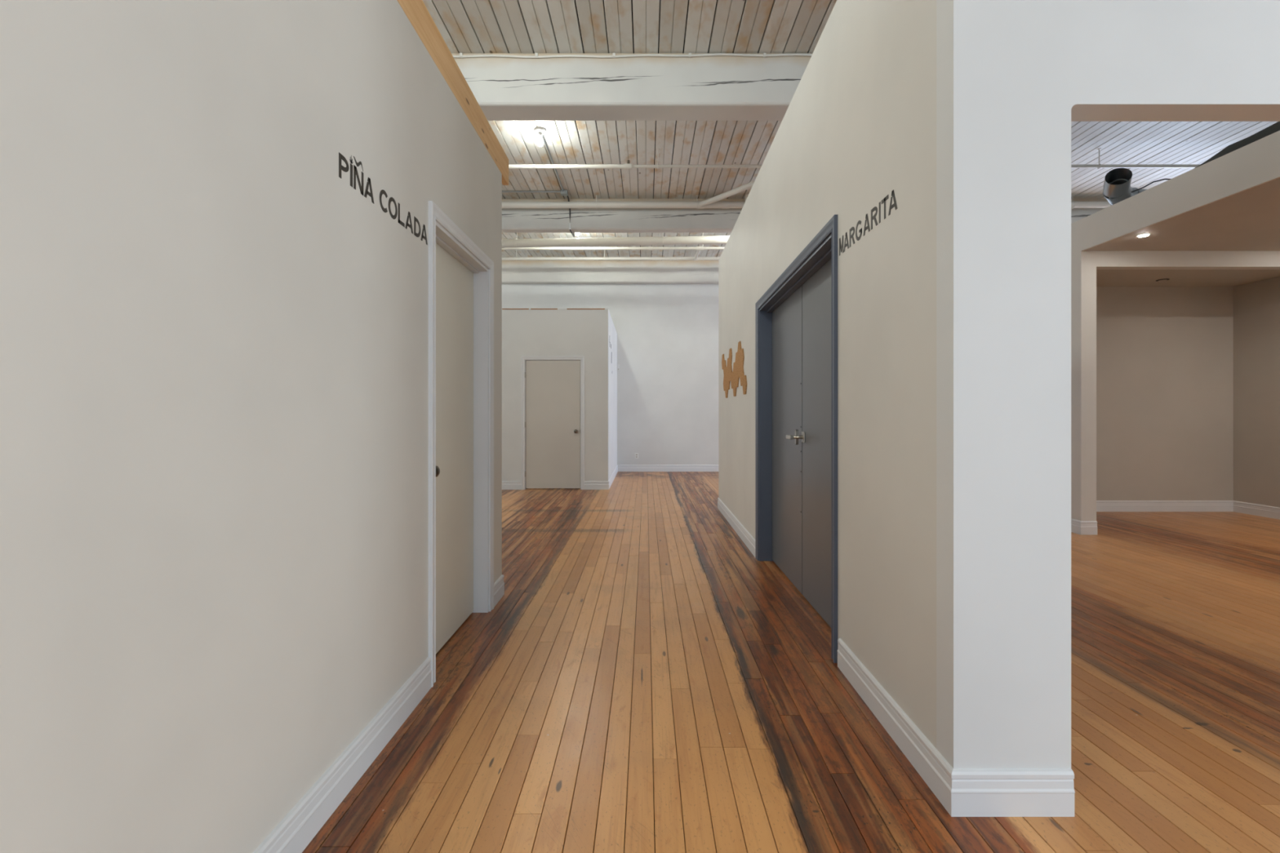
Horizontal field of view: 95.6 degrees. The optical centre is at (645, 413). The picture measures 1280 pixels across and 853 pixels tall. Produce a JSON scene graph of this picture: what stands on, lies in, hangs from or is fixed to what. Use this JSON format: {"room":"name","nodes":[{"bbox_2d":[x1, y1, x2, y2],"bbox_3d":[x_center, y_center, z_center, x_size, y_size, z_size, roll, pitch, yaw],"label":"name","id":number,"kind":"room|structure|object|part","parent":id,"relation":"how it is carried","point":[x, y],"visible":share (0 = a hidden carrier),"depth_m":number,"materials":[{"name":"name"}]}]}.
{"room":"office corridor","nodes":[
{"label":"office corridor","id":0,"kind":"room"},
{"bbox_2d":[0,0,502,852],"bbox_3d":[-1.032,-0.195,0.850,0.125,2.830,6.100,0,0,0],"label":"wall","id":1,"kind":"structure","parent":0,"point":[214,345],"depth_m":1.28,"materials":[{"name":"beige paint"}]},
{"bbox_2d":[253,657,431,852],"bbox_3d":[-0.962,1.151,0.193,0.016,0.137,4.785,0,0,0],"label":"baseboard","id":2,"kind":"structure","parent":1,"relation":"attached to","point":[295,832],"depth_m":1.84,"materials":[{"name":"white paint"}]},
{"bbox_2d":[338,152,427,244],"bbox_3d":[-0.969,-0.801,2.203,0.001,0.110,0.743,0,0,0],"label":"sign","id":3,"kind":"object","parent":1,"relation":"attached to","point":[340,157],"depth_m":2.04,"materials":[{"name":"black plastic"}]},
{"bbox_2d":[396,0,508,185],"bbox_3d":[-0.990,-1.703,0.950,0.040,0.182,6.300,0,0,0],"label":"wooden beam","id":4,"kind":"structure","parent":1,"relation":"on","point":[415,11],"depth_m":2.91,"materials":[{"name":"brown wood"}]},
{"bbox_2d":[428,200,493,687],"bbox_3d":[-1.034,0.136,3.108,0.165,2.168,1.047,0,0,0],"label":"door","id":5,"kind":"structure","parent":1,"relation":"in","point":[461,275],"depth_m":3.21,"materials":[{"name":"white paint"}]},
{"bbox_3d":[-0.961,0.136,2.615,0.019,2.168,0.060,0,0,0],"label":"casing","id":6,"kind":"part","parent":5,"relation":"part of","materials":[{"name":"white paint"}]},
{"bbox_3d":[-1.022,0.276,2.768,0.068,0.064,0.064,0,0,0],"label":"knob","id":7,"kind":"part","parent":5,"relation":"part of","materials":[{"name":"grey metal"}]},
{"bbox_3d":[-0.961,-0.918,3.108,0.019,0.060,1.047,0,0,0],"label":"casing","id":8,"kind":"part","parent":5,"relation":"part of","materials":[{"name":"white paint"}]},
{"bbox_3d":[-0.961,0.136,3.602,0.019,2.168,0.060,0,0,0],"label":"casing","id":9,"kind":"part","parent":5,"relation":"part of","materials":[{"name":"white paint"}]},
{"bbox_2d":[502,308,617,480],"bbox_3d":[-2.603,-0.232,10.754,3.994,2.904,2.892,0,0,0],"label":"wall","id":10,"kind":"structure","parent":0,"point":[589,333],"depth_m":9.31,"materials":[{"name":"beige paint"}]},
{"bbox_2d":[502,480,520,489],"bbox_3d":[-3.300,1.151,9.303,2.600,0.137,0.016,0,0,0],"label":"baseboard","id":11,"kind":"structure","parent":10,"relation":"attached to","point":[506,485],"depth_m":9.30,"materials":[{"name":"white paint"}]},
{"bbox_2d":[520,355,584,489],"bbox_3d":[-1.494,0.151,9.324,1.013,2.138,0.134,0,0,0],"label":"door","id":12,"kind":"structure","parent":10,"relation":"in","point":[553,387],"depth_m":9.32,"materials":[{"name":"white paint"}]},
{"bbox_3d":[-1.972,0.151,9.302,0.055,2.138,0.018,0,0,0],"label":"casing","id":13,"kind":"part","parent":12,"relation":"part of","materials":[{"name":"white paint"}]},
{"bbox_3d":[-1.494,-0.890,9.302,1.013,0.055,0.018,0,0,0],"label":"casing","id":14,"kind":"part","parent":12,"relation":"part of","materials":[{"name":"white paint"}]},
{"bbox_3d":[-1.014,0.151,9.302,0.055,2.138,0.018,0,0,0],"label":"casing","id":15,"kind":"part","parent":12,"relation":"part of","materials":[{"name":"white paint"}]},
{"bbox_2d":[584,465,617,489],"bbox_3d":[-0.789,1.151,10.748,0.396,0.137,2.904,0,0,0],"label":"baseboard","id":16,"kind":"structure","parent":10,"relation":"attached to","point":[588,485],"depth_m":9.30,"materials":[{"name":"white paint"}]},
{"bbox_2d":[502,284,718,465],"bbox_3d":[1.250,-0.973,12.275,16.500,4.385,0.150,0,0,0],"label":"wall","id":17,"kind":"structure","parent":0,"point":[668,334],"depth_m":12.20,"materials":[{"name":"white paint"}]},
{"bbox_2d":[617,465,718,471],"bbox_3d":[4.447,1.151,12.192,10.106,0.137,0.016,0,0,0],"label":"baseboard","id":18,"kind":"structure","parent":17,"relation":"attached to","point":[620,468],"depth_m":12.19,"materials":[{"name":"white paint"}]},
{"bbox_2d":[302,471,1279,852],"bbox_3d":[1.250,1.300,3.100,16.500,0.160,18.200,0,0,0],"label":"floor","id":19,"kind":"structure","parent":0,"point":[638,681],"depth_m":2.40,"materials":[{"name":"brown wood"}]},
{"bbox_2d":[718,0,936,748],"bbox_3d":[1.000,-0.411,4.676,0.125,3.262,5.607,0,0,0],"label":"wall","id":20,"kind":"structure","parent":0,"point":[858,126],"depth_m":2.42,"materials":[{"name":"beige paint"}]},
{"bbox_2d":[721,341,746,398],"bbox_3d":[0.932,-0.448,6.249,0.011,0.534,1.747,0,0,0],"label":"wall decoration","id":21,"kind":"object","parent":20,"relation":"attached to","point":[731,376],"visible":1,"depth_m":6.04,"materials":[{"name":"wood"}]},
{"bbox_2d":[717,497,755,556],"bbox_3d":[0.995,1.151,6.186,0.146,0.137,2.618,0,0,0],"label":"baseboard","id":22,"kind":"structure","parent":20,"relation":"attached to","point":[748,540],"depth_m":5.81,"materials":[{"name":"white paint"}]},
{"bbox_2d":[755,214,837,662],"bbox_3d":[1.014,0.124,3.855,0.191,2.193,2.038,0,0,0],"label":"door","id":23,"kind":"structure","parent":20,"relation":"in","point":[796,326],"depth_m":3.81,"materials":[{"name":"grey paint"}]},
{"bbox_3d":[0.928,0.147,4.843,0.019,2.147,0.062,0,0,0],"label":"casing","id":24,"kind":"part","parent":23,"relation":"part of","materials":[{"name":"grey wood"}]},
{"bbox_3d":[0.928,-0.919,3.855,0.019,0.108,2.038,0,0,0],"label":"casing","id":25,"kind":"part","parent":23,"relation":"part of","materials":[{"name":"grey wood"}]},
{"bbox_3d":[0.993,0.158,3.856,0.095,0.101,0.132,0,0,0],"label":"lever handle","id":26,"kind":"part","parent":23,"relation":"part of","materials":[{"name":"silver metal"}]},
{"bbox_3d":[0.928,0.124,2.867,0.019,2.193,0.062,0,0,0],"label":"casing","id":27,"kind":"part","parent":23,"relation":"part of","materials":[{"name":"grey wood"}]},
{"bbox_2d":[839,189,897,255],"bbox_3d":[0.937,-0.805,2.487,0.001,0.086,0.649,0,0,0],"label":"sign","id":28,"kind":"object","parent":20,"relation":"attached to","point":[886,198],"depth_m":2.44,"materials":[{"name":"black plastic"}]},
{"bbox_2d":[836,638,1075,816],"bbox_3d":[1.110,1.151,2.277,0.374,0.137,1.046,0,0,0],"label":"baseboard","id":29,"kind":"structure","parent":20,"relation":"attached to","point":[961,792],"depth_m":1.76,"materials":[{"name":"white paint"}]},
{"bbox_2d":[422,0,1277,257],"bbox_3d":[1.250,-3.264,3.100,16.500,0.202,18.200,0,0,0],"label":"ceiling","id":30,"kind":"structure","parent":0,"point":[465,26],"depth_m":6.49,"materials":[{"name":"white wood"}]},
{"bbox_2d":[502,134,574,237],"bbox_3d":[-4.035,-2.930,7.734,5.889,0.470,2.349,0,0,0],"label":"pipe","id":31,"kind":"object","parent":30,"relation":"attached to","point":[563,192],"visible":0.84,"depth_m":8.23,"materials":[{"name":"silver metal"}]},
{"bbox_2d":[533,126,546,146],"bbox_3d":[-1.180,-3.074,6.470,0.140,0.183,0.140,0,0,0],"label":"ceiling lamp","id":32,"kind":"object","parent":30,"relation":"attached to","point":[540,131],"visible":1,"depth_m":6.45,"materials":[{"name":"white plastic"}]},
{"bbox_3d":[-1.180,-3.026,6.470,0.066,0.087,0.065,0,0,0],"label":"bulb","id":33,"kind":"part","parent":32,"relation":"part of","materials":[{"name":"white glass"}]},
{"bbox_2d":[537,132,542,138],"bbox_3d":[-1.180,-3.098,6.470,0.056,0.066,0.056,0,0,0],"label":"socket","id":34,"kind":"object","parent":32,"relation":"attached to","point":[540,134],"depth_m":6.45,"materials":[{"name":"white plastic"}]},
{"bbox_2d":[502,260,718,284],"bbox_3d":[1.250,-2.940,12.100,16.496,0.450,0.200,0,0,0],"label":"ceiling beam","id":35,"kind":"structure","parent":30,"relation":"attached to","point":[513,272],"depth_m":12.00,"materials":[{"name":"white paint"}]},
{"bbox_2d":[502,249,719,260],"bbox_3d":[-0.990,-3.059,11.200,11.980,0.213,0.076,0,0,0],"label":"pipe","id":36,"kind":"object","parent":30,"relation":"hanging from","point":[516,258],"visible":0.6,"depth_m":11.18,"materials":[{"name":"white metal"}]},
{"bbox_2d":[502,233,724,260],"bbox_3d":[-0.990,-3.015,10.683,11.980,0.301,1.038,0,0,0],"label":"pipe","id":37,"kind":"object","parent":30,"relation":"hanging from","point":[698,249],"visible":0.43,"depth_m":10.18,"materials":[{"name":"white metal"}]},
{"bbox_2d":[502,235,729,248],"bbox_3d":[-0.990,-2.917,9.600,11.982,0.499,0.144,0,0,0],"label":"drain pipe","id":38,"kind":"object","parent":30,"relation":"hanging from","point":[686,240],"visible":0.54,"depth_m":9.54,"materials":[{"name":"white metal"}]},
{"bbox_2d":[451,53,811,120],"bbox_3d":[1.250,-2.940,5.250,16.496,0.450,0.300,0,0,0],"label":"ceiling beam","id":39,"kind":"structure","parent":30,"relation":"attached to","point":[722,87],"depth_m":5.10,"materials":[{"name":"white paint"}]},
{"bbox_2d":[452,53,812,58],"bbox_3d":[0.000,-3.137,5.087,8.001,0.042,0.026,0,0,0],"label":"cable","id":40,"kind":"object","parent":39,"relation":"attached to","point":[690,55],"visible":0.52,"depth_m":5.08,"materials":[{"name":"white paint"}]},
{"bbox_2d":[502,199,1107,232],"bbox_3d":[1.250,-2.940,8.650,16.496,0.450,0.180,0,0,0],"label":"ceiling beam","id":41,"kind":"structure","parent":30,"relation":"attached to","point":[525,220],"depth_m":8.56,"materials":[{"name":"white paint"}]},
{"bbox_2d":[502,181,1111,208],"bbox_3d":[1.250,-3.073,8.033,16.460,0.197,0.900,0,0,0],"label":"pipe","id":42,"kind":"object","parent":30,"relation":"hanging from","point":[712,202],"visible":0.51,"depth_m":8.39,"materials":[{"name":"white metal"}]},
{"bbox_2d":[508,148,1199,169],"bbox_3d":[1.250,-3.044,6.950,16.460,0.243,0.072,0,0,0],"label":"pipe","id":43,"kind":"object","parent":30,"relation":"hanging from","point":[626,166],"visible":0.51,"depth_m":6.93,"materials":[{"name":"white metal"}]},
{"bbox_2d":[1071,250,1096,520],"bbox_3d":[4.466,-0.210,6.535,0.154,2.860,1.370,0,0,0],"label":"wall","id":44,"kind":"structure","parent":0,"point":[1083,263],"depth_m":5.85,"materials":[{"name":"beige paint"}]},
{"bbox_2d":[1071,500,1279,534],"bbox_3d":[5.842,1.151,4.560,2.936,0.137,5.320,0,0,0],"label":"baseboard","id":45,"kind":"structure","parent":44,"relation":"attached to","point":[1261,510],"depth_m":7.21,"materials":[{"name":"white paint"}]},
{"bbox_2d":[936,0,1279,768],"bbox_3d":[5.219,-0.411,1.821,8.562,3.262,0.104,0,0,0],"label":"wall","id":46,"kind":"structure","parent":0,"point":[1013,77],"depth_m":1.77,"materials":[{"name":"white paint"}]},
{"bbox_2d":[1096,286,1233,500],"bbox_3d":[5.987,-0.255,7.280,2.887,2.950,0.120,0,0,0],"label":"wall","id":47,"kind":"structure","parent":0,"point":[1165,354],"depth_m":7.22,"materials":[{"name":"beige paint"}]},
{"bbox_2d":[1084,177,1279,250],"bbox_3d":[5.861,-1.660,3.875,2.899,0.040,3.950,0,0,0],"label":"ceiling","id":48,"kind":"structure","parent":0,"point":[1249,220],"depth_m":5.15,"materials":[{"name":"beige paint"}]},
{"bbox_2d":[1102,168,1146,205],"bbox_3d":[5.465,-2.117,5.555,2.276,0.381,0.399,0,0,0],"label":"air duct","id":49,"kind":"object","parent":48,"relation":"on","point":[1117,184],"visible":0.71,"depth_m":5.50,"materials":[{"name":"silver metal"}]},
{"bbox_2d":[1135,233,1151,237],"bbox_3d":[4.570,-1.635,5.330,0.104,0.009,0.104,0,0,0],"label":"recessed light","id":50,"kind":"object","parent":48,"relation":"in","point":[1143,234],"visible":1,"depth_m":5.31,"materials":[{"name":"white plastic"}]},
{"bbox_2d":[1131,178,1170,192],"bbox_3d":[4.759,-1.930,5.310,0.514,0.442,0.031,0,0,18],"label":"cable","id":51,"kind":"object","parent":48,"relation":"on","point":[1162,179],"visible":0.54,"depth_m":5.34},
{"bbox_2d":[1071,130,1279,254],"bbox_3d":[4.400,-1.800,4.620,0.022,0.320,5.440,0,0,0],"label":"fascia","id":52,"kind":"object","parent":48,"relation":"attached to","point":[1257,163],"visible":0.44,"depth_m":4.72,"materials":[{"name":"beige paint"}]},
{"bbox_2d":[1195,121,1279,168],"bbox_3d":[4.489,-1.875,3.810,0.040,0.390,2.420,0,0,0],"label":"sheet","id":53,"kind":"object","parent":48,"relation":"on","point":[1275,127],"visible":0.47,"depth_m":4.31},
{"bbox_2d":[1096,269,1279,286],"bbox_3d":[5.926,-1.600,6.595,2.767,0.040,1.250,0,0,0],"label":"ceiling","id":54,"kind":"structure","parent":0,"point":[1104,277],"depth_m":6.76,"materials":[{"name":"beige paint"}]},
{"bbox_2d":[1155,278,1169,281],"bbox_3d":[6.110,-1.575,6.860,0.124,0.010,0.124,0,0,0],"label":"recessed light","id":55,"kind":"object","parent":54,"relation":"in","point":[1166,279],"visible":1,"depth_m":6.84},
{"bbox_2d":[1096,250,1279,269],"bbox_3d":[5.926,-1.560,5.910,2.767,0.160,0.120,0,0,0],"label":"wall","id":56,"kind":"structure","parent":0,"point":[1105,260],"depth_m":5.85,"materials":[{"name":"beige paint"}]},
{"bbox_2d":[1233,276,1279,507],"bbox_3d":[7.370,-0.255,4.546,0.120,2.950,5.347,0,0,0],"label":"wall","id":57,"kind":"structure","parent":0,"point":[1256,304],"depth_m":6.94,"materials":[{"name":"beige paint"}]},
{"bbox_3d":[-2.847,-0.195,3.837,3.505,2.830,0.125,0,0,0],"label":"wall","id":58,"kind":"structure","parent":0,"visible":0},
{"bbox_2d":[493,574,504,607],"bbox_3d":[-2.777,1.151,3.774,3.646,0.137,0.284,0,0,0],"label":"baseboard","id":59,"kind":"structure","parent":58,"relation":"attached to","point":[499,585],"depth_m":3.78,"materials":[{"name":"white paint"}]}
]}

